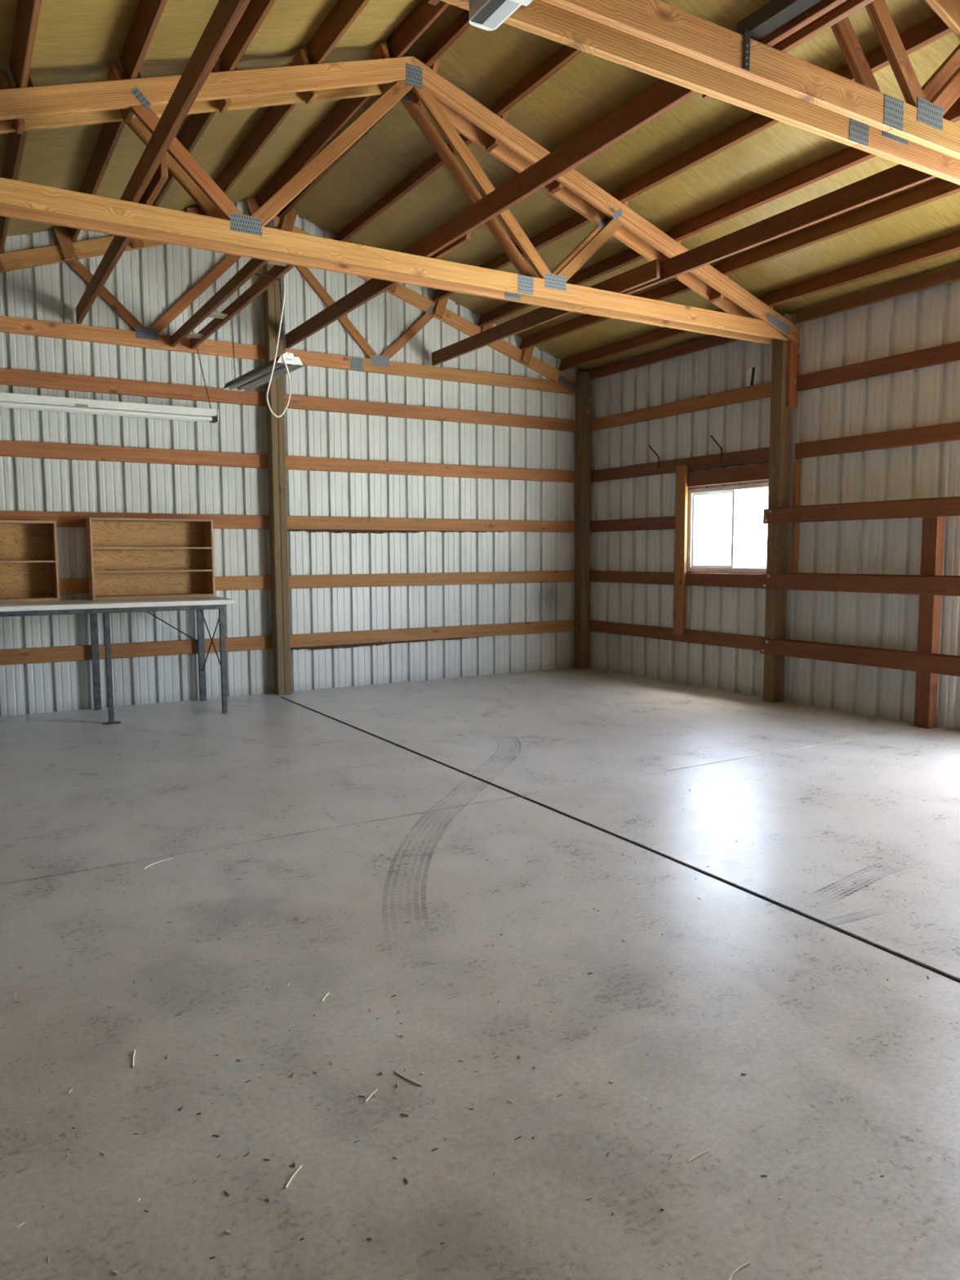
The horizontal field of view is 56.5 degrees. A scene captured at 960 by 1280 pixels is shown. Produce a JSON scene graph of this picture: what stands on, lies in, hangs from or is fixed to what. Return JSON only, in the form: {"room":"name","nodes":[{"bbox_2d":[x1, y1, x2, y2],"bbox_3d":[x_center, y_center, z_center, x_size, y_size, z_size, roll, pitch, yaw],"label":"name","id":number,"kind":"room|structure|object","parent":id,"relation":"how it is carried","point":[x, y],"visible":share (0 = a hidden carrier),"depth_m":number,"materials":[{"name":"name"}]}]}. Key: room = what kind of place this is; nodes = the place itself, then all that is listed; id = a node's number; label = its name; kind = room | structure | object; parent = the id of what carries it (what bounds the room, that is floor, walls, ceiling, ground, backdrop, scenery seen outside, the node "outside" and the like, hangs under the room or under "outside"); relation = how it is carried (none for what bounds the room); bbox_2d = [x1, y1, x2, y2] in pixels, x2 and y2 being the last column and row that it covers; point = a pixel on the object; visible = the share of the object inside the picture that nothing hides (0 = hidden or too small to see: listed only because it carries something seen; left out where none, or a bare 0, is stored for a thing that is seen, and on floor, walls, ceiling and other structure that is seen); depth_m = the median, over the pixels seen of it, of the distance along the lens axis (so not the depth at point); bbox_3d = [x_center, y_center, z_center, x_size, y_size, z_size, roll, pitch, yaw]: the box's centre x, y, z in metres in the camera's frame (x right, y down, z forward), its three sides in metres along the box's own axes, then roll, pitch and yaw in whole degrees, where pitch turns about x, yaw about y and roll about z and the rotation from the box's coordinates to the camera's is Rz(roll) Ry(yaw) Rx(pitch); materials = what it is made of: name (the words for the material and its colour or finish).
{"room":"farm building","nodes":[
{"label":"farm building","id":0,"kind":"room"},
{"bbox_2d":[0,200,581,715],"bbox_3d":[-2.100,-1.911,9.040,7.956,4.933,0.034,-4,6,-31],"label":"wall","id":1,"kind":"structure","parent":0,"point":[148,282],"depth_m":9.16,"materials":[{"name":"metal"}]},
{"bbox_2d":[0,368,266,406],"bbox_3d":[-3.808,-2.301,7.933,3.875,0.137,0.038,-4,6,-31],"label":"wall girt","id":2,"kind":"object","parent":1,"relation":"attached to","point":[13,377],"depth_m":8.24,"materials":[{"name":"brown wood"}]},
{"bbox_2d":[0,440,267,468],"bbox_3d":[-3.804,-1.691,7.992,3.875,0.137,0.038,-4,6,-31],"label":"wall girt","id":3,"kind":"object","parent":1,"relation":"attached to","point":[7,448],"depth_m":8.29,"materials":[{"name":"brown wood"}]},
{"bbox_2d":[0,510,269,528],"bbox_3d":[-3.802,-1.088,8.049,3.875,0.137,0.038,-4,6,-31],"label":"beam","id":4,"kind":"structure","parent":1,"relation":"attached to","point":[63,519],"depth_m":8.33,"materials":[{"name":"brown wood"}]},
{"bbox_2d":[0,635,272,665],"bbox_3d":[-3.796,0.126,8.166,3.875,0.137,0.038,-4,6,-31],"label":"board","id":5,"kind":"object","parent":1,"relation":"attached to","point":[82,652],"depth_m":8.44,"materials":[{"name":"brown wood"}]},
{"bbox_2d":[58,575,271,594],"bbox_3d":[-3.799,-0.484,8.107,3.875,0.137,0.038,-4,6,-31],"label":"beam","id":6,"kind":"structure","parent":1,"relation":"attached to","point":[67,586],"depth_m":8.85,"materials":[{"name":"brown wood"}]},
{"bbox_2d":[0,213,576,395],"bbox_3d":[-2.089,-3.485,8.857,7.888,1.460,0.040,-4,6,-31],"label":"roof truss","id":7,"kind":"object","parent":1,"relation":"attached to","point":[141,336],"visible":0.66,"depth_m":8.77,"materials":[{"name":"brown wood"}]},
{"bbox_2d":[0,74,33,253],"bbox_3d":[-3.325,-3.250,6.313,0.078,0.142,3.125,-4,6,-31],"label":"roof purlin","id":8,"kind":"structure","parent":7,"relation":"on","point":[15,143],"depth_m":5.95,"materials":[{"name":"brown wood"}]},
{"bbox_2d":[53,226,77,260],"bbox_3d":[-3.653,-3.496,7.869,0.186,0.284,0.038,-4,6,-31],"label":"block","id":9,"kind":"object","parent":7,"relation":"attached to","point":[63,237],"visible":0.88,"depth_m":7.85,"materials":[{"name":"brown wood"}]},
{"bbox_2d":[66,71,141,242],"bbox_3d":[-2.829,-3.473,6.591,0.078,0.142,3.125,-4,6,-31],"label":"roof purlin","id":10,"kind":"structure","parent":7,"relation":"on","point":[110,134],"depth_m":6.37,"materials":[{"name":"brown wood"}]},
{"bbox_2d":[0,346,218,423],"bbox_3d":[-3.591,-2.364,7.919,2.467,0.692,0.190,-4,6,-31],"label":"tube light","id":11,"kind":"object","parent":7,"relation":"hanging from","point":[7,400],"visible":1,"depth_m":8.02,"materials":[{"name":"white metal"}]},
{"bbox_2d":[151,60,236,206],"bbox_3d":[-2.336,-3.695,6.867,0.078,0.142,3.125,-4,6,-31],"label":"roof purlin","id":12,"kind":"structure","parent":7,"relation":"on","point":[196,124],"depth_m":6.41,"materials":[{"name":"brown wood"}]},
{"bbox_2d":[244,196,265,226],"bbox_3d":[-2.185,-4.157,8.691,0.186,0.284,0.038,-4,6,-31],"label":"block","id":13,"kind":"object","parent":7,"relation":"attached to","point":[252,203],"visible":0.62,"depth_m":8.65,"materials":[{"name":"brown wood"}]},
{"bbox_2d":[197,52,323,216],"bbox_3d":[-1.848,-3.914,7.140,0.078,0.142,3.125,-4,6,-31],"label":"roof purlin","id":14,"kind":"structure","parent":7,"relation":"on","point":[273,117],"depth_m":7.01,"materials":[{"name":"brown wood"}]},
{"bbox_2d":[280,208,297,231],"bbox_3d":[-1.899,-4.151,8.864,0.186,0.284,0.038,-4,6,-31],"label":"block","id":15,"kind":"object","parent":7,"relation":"attached to","point":[288,221],"visible":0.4,"depth_m":8.85,"materials":[{"name":"brown wood"}]},
{"bbox_2d":[256,45,391,207],"bbox_3d":[-1.360,-4.133,7.414,0.078,0.142,3.125,-4,6,-31],"label":"purlin","id":16,"kind":"structure","parent":7,"relation":"on","point":[345,108],"depth_m":7.41,"materials":[{"name":"brown wood"}]},
{"bbox_2d":[278,57,424,218],"bbox_3d":[-1.165,-4.122,7.532,0.078,0.142,3.125,-4,6,-31],"label":"purlin","id":17,"kind":"structure","parent":7,"relation":"on","point":[290,206],"depth_m":7.92,"materials":[{"name":"brown wood"}]},
{"bbox_2d":[334,106,494,241],"bbox_3d":[-0.675,-3.963,7.842,0.078,0.142,3.125,-4,6,-31],"label":"purlin","id":18,"kind":"structure","parent":7,"relation":"on","point":[433,163],"depth_m":7.92,"materials":[{"name":"brown wood"}]},
{"bbox_2d":[433,295,448,318],"bbox_3d":[-0.425,-3.673,9.795,0.186,0.284,0.038,-4,6,-31],"label":"block","id":19,"kind":"object","parent":7,"relation":"attached to","point":[439,310],"visible":0.72,"depth_m":9.78,"materials":[{"name":"brown wood"}]},
{"bbox_2d":[431,191,617,302],"bbox_3d":[0.309,-3.644,8.464,0.078,0.142,3.125,-4,6,-31],"label":"purlin","id":20,"kind":"structure","parent":7,"relation":"on","point":[575,221],"depth_m":7.98,"materials":[{"name":"brown wood"}]},
{"bbox_2d":[520,346,534,364],"bbox_3d":[0.559,-3.354,10.417,0.186,0.284,0.038,-4,6,-31],"label":"block","id":21,"kind":"object","parent":7,"relation":"attached to","point":[526,358],"visible":0.7,"depth_m":10.40,"materials":[{"name":"brown wood"}]},
{"bbox_2d":[431,258,660,365],"bbox_3d":[0.413,-2.938,8.265,0.038,0.137,3.615,-4,6,-31],"label":"brace","id":22,"kind":"object","parent":7,"relation":"on","point":[649,272],"visible":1,"depth_m":8.14,"materials":[{"name":"brown wood"}]},
{"bbox_2d":[477,229,671,327],"bbox_3d":[0.807,-3.483,8.779,0.078,0.142,3.125,-4,6,-31],"label":"purlin","id":23,"kind":"structure","parent":7,"relation":"on","point":[628,256],"depth_m":8.40,"materials":[{"name":"brown wood"}]},
{"bbox_2d":[519,263,719,350],"bbox_3d":[1.293,-3.325,9.086,0.078,0.142,3.125,-4,6,-31],"label":"purlin","id":24,"kind":"structure","parent":7,"relation":"on","point":[676,287],"depth_m":9.39,"materials":[{"name":"brown wood"}]},
{"bbox_2d":[708,274,729,302],"bbox_3d":[2.092,-3.097,7.795,0.121,0.271,0.142,-4,6,-31],"label":"block","id":25,"kind":"object","parent":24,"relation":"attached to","point":[715,295],"visible":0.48,"depth_m":7.78,"materials":[{"name":"brown wood"}]},
{"bbox_2d":[558,294,764,371],"bbox_3d":[1.774,-3.169,9.390,0.078,0.142,3.125,-4,6,-31],"label":"purlin","id":26,"kind":"structure","parent":7,"relation":"on","point":[661,334],"depth_m":9.71,"materials":[{"name":"brown wood"}]},
{"bbox_3d":[-0.185,-3.805,8.152,0.038,0.139,3.125,18,-5,-31],"label":"roof purlin","id":27,"kind":"structure","parent":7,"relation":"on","visible":0},
{"bbox_2d":[548,179,563,195],"bbox_3d":[0.614,-3.576,6.861,0.121,0.271,0.142,-4,6,-31],"label":"block","id":28,"kind":"object","parent":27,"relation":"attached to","point":[555,186],"visible":0.42,"depth_m":6.85,"materials":[{"name":"brown wood"}]},
{"bbox_2d":[284,393,574,431],"bbox_3d":[-0.437,-2.510,9.943,3.696,0.137,0.038,-4,6,-31],"label":"beam","id":29,"kind":"structure","parent":1,"relation":"attached to","point":[296,402],"depth_m":9.81,"materials":[{"name":"brown wood"}]},
{"bbox_2d":[285,455,574,482],"bbox_3d":[-0.434,-1.900,10.001,3.696,0.137,0.038,-4,6,-31],"label":"beam","id":30,"kind":"structure","parent":1,"relation":"attached to","point":[295,463],"depth_m":9.87,"materials":[{"name":"brown wood"}]},
{"bbox_2d":[286,515,574,533],"bbox_3d":[-0.431,-1.277,10.061,3.696,0.176,0.038,-4,6,-31],"label":"beam","id":31,"kind":"structure","parent":1,"relation":"attached to","point":[353,525],"depth_m":9.86,"materials":[{"name":"brown wood"}]},
{"bbox_2d":[288,570,573,588],"bbox_3d":[-0.428,-0.693,10.117,3.696,0.137,0.038,-4,6,-31],"label":"beam","id":32,"kind":"structure","parent":1,"relation":"attached to","point":[300,581],"depth_m":9.98,"materials":[{"name":"brown wood"}]},
{"bbox_2d":[289,619,573,649],"bbox_3d":[-0.425,-0.064,10.177,3.696,0.175,0.038,-4,6,-31],"label":"beam","id":33,"kind":"structure","parent":1,"relation":"attached to","point":[334,640],"depth_m":9.98,"materials":[{"name":"brown wood"}]},
{"bbox_2d":[0,666,959,1279],"bbox_3d":[1.110,1.111,3.970,8.200,0.151,12.650,-4,6,-31],"label":"floor","id":34,"kind":"structure","parent":0,"point":[872,1064],"depth_m":2.93,"materials":[{"name":"concrete"}]},
{"bbox_2d":[0,596,236,724],"bbox_3d":[-3.726,0.193,7.662,3.078,1.022,0.875,-4,6,-31],"label":"workbench","id":35,"kind":"object","parent":34,"relation":"on","point":[92,607],"visible":0.99,"depth_m":7.83,"materials":[{"name":"grey metal"}]},
{"bbox_2d":[0,520,59,603],"bbox_3d":[-4.294,-0.665,7.612,1.245,0.700,0.250,-4,6,-31],"label":"shelf box","id":36,"kind":"object","parent":35,"relation":"on","point":[29,572],"visible":1,"depth_m":7.89,"materials":[{"name":"brown wood"}]},
{"bbox_2d":[0,596,236,612],"bbox_3d":[-3.732,-0.296,7.622,3.078,0.042,0.860,-4,6,-31],"label":"countertop","id":37,"kind":"structure","parent":35,"relation":"on","point":[82,603],"depth_m":7.63,"materials":[{"name":"white laminate"}]},
{"bbox_2d":[85,517,215,599],"bbox_3d":[-3.063,-0.759,8.345,1.085,0.735,0.250,-4,6,-31],"label":"shelf box","id":38,"kind":"object","parent":35,"relation":"on","point":[128,558],"visible":1,"depth_m":8.41,"materials":[{"name":"brown wood"}]},
{"bbox_2d":[262,224,291,695],"bbox_3d":[-2.035,-1.736,8.948,0.140,4.600,0.138,-4,6,-31],"label":"wall post","id":39,"kind":"object","parent":34,"relation":"on","point":[272,307],"visible":0.77,"depth_m":8.93,"materials":[{"name":"brown wood"}]},
{"bbox_2d":[5,682,928,1274],"bbox_3d":[0.104,0.900,5.424,6.871,0.004,7.819,-4,6,-31],"label":"litter","id":40,"kind":"object","parent":34,"relation":"on","point":[139,1199],"visible":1,"depth_m":2.39,"materials":[{"name":"beige"}]},
{"bbox_2d":[574,371,591,668],"bbox_3d":[1.264,-1.439,10.954,0.138,3.595,0.150,-4,6,-31],"label":"wall post","id":41,"kind":"object","parent":34,"relation":"on","point":[583,384],"visible":1,"depth_m":10.91,"materials":[{"name":"brown wood"}]},
{"bbox_2d":[280,697,959,982],"bbox_3d":[1.124,1.112,3.744,0.067,0.093,12.250,-3,6,-30],"label":"expansion joint","id":42,"kind":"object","parent":34,"relation":"attached to","point":[517,795],"depth_m":3.98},
{"bbox_2d":[763,312,794,702],"bbox_3d":[2.802,-1.202,8.398,0.138,3.595,0.136,-4,6,-31],"label":"wall post","id":43,"kind":"object","parent":34,"relation":"on","point":[780,415],"visible":0.7,"depth_m":8.35,"materials":[{"name":"brown wood"}]},
{"bbox_2d":[760,638,959,676],"bbox_3d":[3.305,0.142,7.546,0.087,0.152,2.355,-4,6,-31],"label":"wall girt","id":44,"kind":"object","parent":43,"relation":"attached to","point":[924,662],"visible":1,"depth_m":7.56,"materials":[{"name":"red wood"}]},
{"bbox_2d":[761,572,959,595],"bbox_3d":[3.302,-0.473,7.487,0.087,0.155,2.355,-4,6,-31],"label":"wall girt","id":45,"kind":"object","parent":43,"relation":"attached to","point":[920,584],"visible":1,"depth_m":7.51,"materials":[{"name":"red wood"}]},
{"bbox_2d":[763,496,959,524],"bbox_3d":[3.299,-1.079,7.429,0.087,0.150,2.355,-4,6,-31],"label":"wall girt","id":46,"kind":"object","parent":43,"relation":"attached to","point":[940,506],"visible":1,"depth_m":7.47,"materials":[{"name":"red wood"}]},
{"bbox_2d":[913,516,945,728],"bbox_3d":[3.613,-0.138,7.187,0.100,1.700,0.130,-4,6,-31],"label":"upright","id":47,"kind":"object","parent":34,"relation":"on","point":[933,527],"visible":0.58,"depth_m":7.15,"materials":[{"name":"red wood"}]},
{"bbox_2d":[0,0,959,372],"bbox_3d":[1.069,-3.159,3.594,9.000,1.560,12.528,-4,6,-31],"label":"ceiling","id":48,"kind":"structure","parent":0,"point":[77,41],"depth_m":6.52,"materials":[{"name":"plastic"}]},
{"bbox_2d":[589,280,959,730],"bbox_3d":[4.474,-0.978,5.864,0.034,3.617,12.358,-4,6,-31],"label":"wall","id":49,"kind":"structure","parent":0,"point":[930,317],"depth_m":8.18,"materials":[{"name":"metal"}]},
{"bbox_2d":[0,84,772,344],"bbox_3d":[-0.547,-3.247,6.297,7.888,1.460,0.040,-4,6,-31],"label":"roof truss","id":50,"kind":"object","parent":49,"relation":"attached to","point":[463,126],"visible":0.32,"depth_m":6.32,"materials":[{"name":"brown wood"}]},
{"bbox_2d":[0,69,25,133],"bbox_3d":[-2.609,-2.993,4.975,0.121,0.271,0.142,-4,6,-31],"label":"block","id":51,"kind":"object","parent":50,"relation":"attached to","point":[19,124],"visible":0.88,"depth_m":4.94,"materials":[{"name":"brown wood"}]},
{"bbox_2d":[106,62,133,123],"bbox_3d":[-2.112,-3.216,5.253,0.121,0.271,0.142,-4,6,-31],"label":"block","id":52,"kind":"object","parent":50,"relation":"attached to","point":[113,73],"visible":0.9,"depth_m":5.22,"materials":[{"name":"brown wood"}]},
{"bbox_2d":[210,59,231,113],"bbox_3d":[-1.620,-3.438,5.529,0.121,0.271,0.142,-4,6,-31],"label":"block","id":53,"kind":"object","parent":50,"relation":"attached to","point":[224,104],"visible":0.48,"depth_m":5.51,"materials":[{"name":"brown wood"}]},
{"bbox_2d":[169,257,295,349],"bbox_3d":[-2.059,-2.689,7.194,0.221,0.089,2.955,-4,6,-31],"label":"brace","id":54,"kind":"object","parent":50,"relation":"attached to","point":[254,265],"visible":0.78,"depth_m":6.99,"materials":[{"name":"brown wood"}]},
{"bbox_2d":[222,272,304,391],"bbox_3d":[-1.739,-2.324,6.881,0.354,0.597,1.248,-4,6,-31],"label":"light","id":55,"kind":"object","parent":54,"relation":"hanging from","point":[260,375],"visible":1,"depth_m":6.82,"materials":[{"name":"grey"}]},
{"bbox_2d":[222,355,304,391],"bbox_3d":[-1.706,-2.063,6.935,0.210,0.068,1.230,-4,7,-34],"label":"hood","id":56,"kind":"object","parent":55,"relation":"attached to","point":[260,375],"depth_m":6.85,"materials":[{"name":"white metal"}]},
{"bbox_2d":[266,278,291,417],"bbox_3d":[-1.444,-2.078,6.363,0.186,0.975,0.029,-4,6,-31],"label":"power cord","id":57,"kind":"object","parent":54,"relation":"hanging from","point":[284,288],"visible":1,"depth_m":6.35,"materials":[{"name":"beige plastic"}]},
{"bbox_2d":[293,48,318,104],"bbox_3d":[-1.132,-3.657,5.802,0.121,0.271,0.142,-4,6,-31],"label":"block","id":58,"kind":"object","parent":50,"relation":"attached to","point":[300,58],"visible":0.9,"depth_m":5.77,"materials":[{"name":"brown wood"}]},
{"bbox_2d":[373,42,395,93],"bbox_3d":[-0.644,-3.877,6.076,0.121,0.271,0.142,-4,6,-31],"label":"block","id":59,"kind":"object","parent":50,"relation":"attached to","point":[381,51],"visible":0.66,"depth_m":6.03,"materials":[{"name":"brown wood"}]},
{"bbox_2d":[484,110,508,152],"bbox_3d":[0.124,-3.735,6.551,0.121,0.271,0.142,-4,6,-31],"label":"block","id":60,"kind":"object","parent":50,"relation":"attached to","point":[492,143],"visible":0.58,"depth_m":6.52,"materials":[{"name":"brown wood"}]},
{"bbox_2d":[0,56,799,344],"bbox_3d":[-0.455,-3.233,6.143,7.888,1.460,0.040,-4,6,-31],"label":"roof truss","id":61,"kind":"object","parent":49,"relation":"attached to","point":[137,95],"visible":1,"depth_m":5.89,"materials":[{"name":"brown wood"}]},
{"bbox_2d":[75,152,168,324],"bbox_3d":[-2.657,-2.748,6.434,0.038,0.137,3.615,-4,6,-31],"label":"brace","id":62,"kind":"object","parent":61,"relation":"on","point":[118,244],"visible":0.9,"depth_m":6.31,"materials":[{"name":"brown wood"}]},
{"bbox_2d":[285,231,471,348],"bbox_3d":[-1.005,-2.850,7.419,0.038,0.137,3.615,-4,6,-31],"label":"brace","id":63,"kind":"object","parent":61,"relation":"on","point":[373,287],"visible":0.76,"depth_m":7.61,"materials":[{"name":"brown wood"}]},
{"bbox_2d":[786,340,799,408],"bbox_3d":[2.884,-2.443,8.221,0.120,0.590,0.052,-4,6,-31],"label":"block","id":64,"kind":"object","parent":61,"relation":"attached to","point":[793,348],"visible":1,"depth_m":8.20,"materials":[{"name":"brown wood"}]},
{"bbox_2d":[590,570,674,585],"bbox_3d":[1.739,-0.731,10.405,0.038,0.137,1.612,-4,6,-31],"label":"board","id":65,"kind":"object","parent":49,"relation":"attached to","point":[611,576],"depth_m":10.32,"materials":[{"name":"red wood"}]},
{"bbox_2d":[590,515,675,532],"bbox_3d":[1.736,-1.335,10.348,0.038,0.137,1.612,-4,6,-31],"label":"board","id":66,"kind":"object","parent":49,"relation":"attached to","point":[660,522],"depth_m":10.26,"materials":[{"name":"red wood"}]},
{"bbox_2d":[589,335,738,379],"bbox_3d":[2.055,-3.072,9.554,0.038,0.106,2.811,-4,6,-31],"label":"board","id":67,"kind":"object","parent":49,"relation":"attached to","point":[711,341],"visible":0.58,"depth_m":9.68,"materials":[{"name":"red wood"}]},
{"bbox_2d":[589,619,764,650],"bbox_3d":[2.107,-0.065,9.858,0.038,0.137,3.030,-4,6,-31],"label":"board","id":68,"kind":"object","parent":49,"relation":"attached to","point":[714,638],"depth_m":9.71,"materials":[{"name":"red wood"}]},
{"bbox_2d":[673,464,688,635],"bbox_3d":[2.158,-0.960,9.603,0.038,1.810,0.148,-4,6,-31],"label":"stud","id":69,"kind":"object","parent":68,"relation":"attached to","point":[682,489],"visible":1,"depth_m":9.58,"materials":[{"name":"brown wood"}]},
{"bbox_2d":[591,447,769,482],"bbox_3d":[2.098,-1.882,9.684,0.038,0.137,3.030,-4,6,-31],"label":"board","id":70,"kind":"object","parent":49,"relation":"attached to","point":[759,455],"depth_m":9.46,"materials":[{"name":"red wood"}]},
{"bbox_2d":[591,381,771,431],"bbox_3d":[2.095,-2.492,9.626,0.038,0.137,3.030,-4,6,-31],"label":"board","id":71,"kind":"object","parent":49,"relation":"attached to","point":[759,391],"depth_m":9.45,"materials":[{"name":"brown wood"}]},
{"bbox_2d":[746,367,757,386],"bbox_3d":[2.650,-2.558,8.716,0.004,0.195,0.145,-4,6,-31],"label":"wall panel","id":72,"kind":"object","parent":71,"relation":"attached to","point":[751,375],"visible":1,"depth_m":8.71,"materials":[{"name":"white metal"}]},
{"bbox_2d":[440,0,959,185],"bbox_3d":[1.002,-3.008,3.723,7.888,1.460,0.040,-4,6,-31],"label":"roof truss","id":73,"kind":"object","parent":49,"relation":"attached to","point":[540,18],"visible":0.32,"depth_m":3.92,"materials":[{"name":"brown wood"}]},
{"bbox_2d":[8,0,42,88],"bbox_3d":[-1.800,-2.989,3.684,0.078,0.142,2.965,-4,6,-31],"label":"roof purlin","id":74,"kind":"structure","parent":73,"relation":"on","point":[28,11],"depth_m":4.52,"materials":[{"name":"brown wood"}]},
{"bbox_2d":[120,0,168,79],"bbox_3d":[-1.304,-3.212,3.962,0.078,0.142,2.965,-4,6,-31],"label":"roof purlin","id":75,"kind":"structure","parent":73,"relation":"on","point":[148,13],"depth_m":4.83,"materials":[{"name":"brown wood"}]},
{"bbox_2d":[219,0,275,71],"bbox_3d":[-0.811,-3.433,4.238,0.078,0.142,2.965,-4,6,-31],"label":"roof purlin","id":76,"kind":"structure","parent":73,"relation":"on","point":[255,12],"depth_m":5.12,"materials":[{"name":"brown wood"}]},
{"bbox_2d":[306,0,369,64],"bbox_3d":[-0.323,-3.653,4.511,0.078,0.142,2.965,-4,6,-31],"label":"purlin","id":77,"kind":"structure","parent":73,"relation":"on","point":[342,15],"depth_m":5.43,"materials":[{"name":"brown wood"}]},
{"bbox_2d":[386,0,449,57],"bbox_3d":[0.165,-3.872,4.785,0.078,0.142,2.965,-4,6,-31],"label":"purlin","id":78,"kind":"structure","parent":73,"relation":"on","point":[424,14],"depth_m":5.75,"materials":[{"name":"brown wood"}]},
{"bbox_2d":[422,9,471,66],"bbox_3d":[0.386,-3.886,4.917,0.078,0.142,2.965,-4,6,-31],"label":"purlin","id":79,"kind":"structure","parent":73,"relation":"on","point":[461,24],"depth_m":5.88,"materials":[{"name":"brown wood"}]},
{"bbox_2d":[493,44,582,116],"bbox_3d":[0.876,-3.727,5.226,0.078,0.142,2.965,-4,6,-31],"label":"purlin","id":80,"kind":"structure","parent":73,"relation":"on","point":[565,55],"depth_m":6.02,"materials":[{"name":"brown wood"}]},
{"bbox_2d":[615,14,951,203],"bbox_3d":[1.860,-3.408,5.848,0.078,0.142,2.965,-4,6,-31],"label":"purlin","id":81,"kind":"structure","parent":73,"relation":"on","point":[933,28],"depth_m":6.02,"materials":[{"name":"brown wood"}]},
{"bbox_2d":[702,0,874,99],"bbox_3d":[1.901,-2.405,2.627,0.038,0.137,3.400,-4,6,-31],"label":"brace","id":82,"kind":"object","parent":73,"relation":"on","point":[848,7],"visible":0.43,"depth_m":3.54,"materials":[{"name":"brown wood"}]},
{"bbox_2d":[670,97,959,241],"bbox_3d":[2.358,-3.246,6.163,0.078,0.142,2.965,-4,6,-31],"label":"purlin","id":83,"kind":"structure","parent":73,"relation":"on","point":[847,157],"depth_m":6.45,"materials":[{"name":"brown wood"}]},
{"bbox_2d":[718,177,959,275],"bbox_3d":[2.844,-3.089,6.470,0.078,0.142,2.965,-4,6,-31],"label":"purlin","id":84,"kind":"structure","parent":73,"relation":"on","point":[939,188],"depth_m":6.65,"materials":[{"name":"brown wood"}]},
{"bbox_2d":[763,231,959,306],"bbox_3d":[3.325,-2.933,6.774,0.078,0.142,2.965,-4,6,-31],"label":"purlin","id":85,"kind":"structure","parent":73,"relation":"on","point":[948,243],"depth_m":7.12,"materials":[{"name":"brown wood"}]},
{"bbox_2d":[685,572,761,588],"bbox_3d":[2.530,-0.607,9.072,0.058,0.137,1.194,-4,6,-31],"label":"board","id":86,"kind":"object","parent":49,"relation":"attached to","point":[715,580],"visible":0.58,"depth_m":9.09,"materials":[{"name":"red wood"}]},
{"bbox_2d":[687,463,768,573],"bbox_3d":[2.551,-1.209,9.034,0.108,1.046,1.223,-4,6,-31],"label":"window","id":87,"kind":"structure","parent":49,"relation":"in","point":[734,490],"depth_m":9.07,"materials":[{"name":"white plastic"}]},
{"bbox_2d":[541,0,959,159],"bbox_3d":[1.095,-2.994,3.569,7.888,1.460,0.040,-4,6,-31],"label":"roof truss","id":88,"kind":"object","parent":49,"relation":"attached to","point":[920,121],"visible":1,"depth_m":3.78,"materials":[{"name":"brown wood"}]},
{"bbox_2d":[120,0,250,203],"bbox_3d":[-1.206,-2.510,3.878,0.038,0.137,3.950,-4,6,-31],"label":"brace","id":89,"kind":"object","parent":88,"relation":"on","point":[227,14],"visible":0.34,"depth_m":4.05,"materials":[{"name":"brown wood"}]},
{"bbox_2d":[426,0,439,5],"bbox_3d":[0.745,-2.162,1.836,0.260,0.089,3.200,-4,6,-31],"label":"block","id":90,"kind":"object","parent":88,"relation":"attached to","point":[434,2],"visible":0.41,"depth_m":3.13,"materials":[{"name":"brown wood"}]},
{"bbox_2d":[468,0,533,31],"bbox_3d":[0.320,-2.131,2.611,0.110,0.108,1.255,-4,6,-31],"label":"ceiling light","id":91,"kind":"object","parent":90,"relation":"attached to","point":[486,15],"visible":1,"depth_m":3.04,"materials":[{"name":"white metal"}]},
{"bbox_2d":[401,0,846,257],"bbox_3d":[0.449,-2.612,4.865,0.038,0.137,3.950,-4,6,-31],"label":"brace","id":92,"kind":"object","parent":88,"relation":"on","point":[662,95],"visible":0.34,"depth_m":4.72,"materials":[{"name":"brown wood"}]},
{"bbox_2d":[621,164,936,294],"bbox_3d":[1.995,-2.708,5.787,0.038,0.137,3.950,-4,6,-31],"label":"purlin","id":93,"kind":"object","parent":88,"relation":"on","point":[900,177],"visible":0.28,"depth_m":5.71,"materials":[{"name":"brown wood"}]},
{"bbox_2d":[736,0,822,71],"bbox_3d":[1.739,-2.302,2.544,0.105,0.208,2.610,-4,6,-31],"label":"track","id":94,"kind":"object","parent":88,"relation":"on","point":[773,15],"visible":0.91,"depth_m":3.53,"materials":[{"name":"grey metal"}]},
{"bbox_2d":[790,459,800,573],"bbox_3d":[2.942,-1.143,8.330,0.052,1.050,0.043,-4,6,-31],"label":"stud","id":95,"kind":"object","parent":49,"relation":"attached to","point":[797,464],"visible":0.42,"depth_m":8.31,"materials":[{"name":"brown wood"}]},
{"bbox_2d":[794,422,959,458],"bbox_3d":[3.489,-1.667,7.374,0.038,0.137,2.160,-4,6,-31],"label":"board","id":96,"kind":"object","parent":49,"relation":"attached to","point":[948,432],"depth_m":7.52,"materials":[{"name":"red wood"}]},
{"bbox_2d":[795,264,959,324],"bbox_3d":[3.706,-2.818,6.812,0.038,0.106,3.158,-4,6,-31],"label":"board","id":97,"kind":"object","parent":49,"relation":"attached to","point":[950,274],"visible":1,"depth_m":7.41,"materials":[{"name":"red wood"}]},
{"bbox_2d":[796,341,959,391],"bbox_3d":[3.743,-2.237,6.888,0.038,0.137,3.160,-4,6,-31],"label":"board","id":98,"kind":"object","parent":49,"relation":"attached to","point":[948,353],"depth_m":7.48,"materials":[{"name":"red wood"}]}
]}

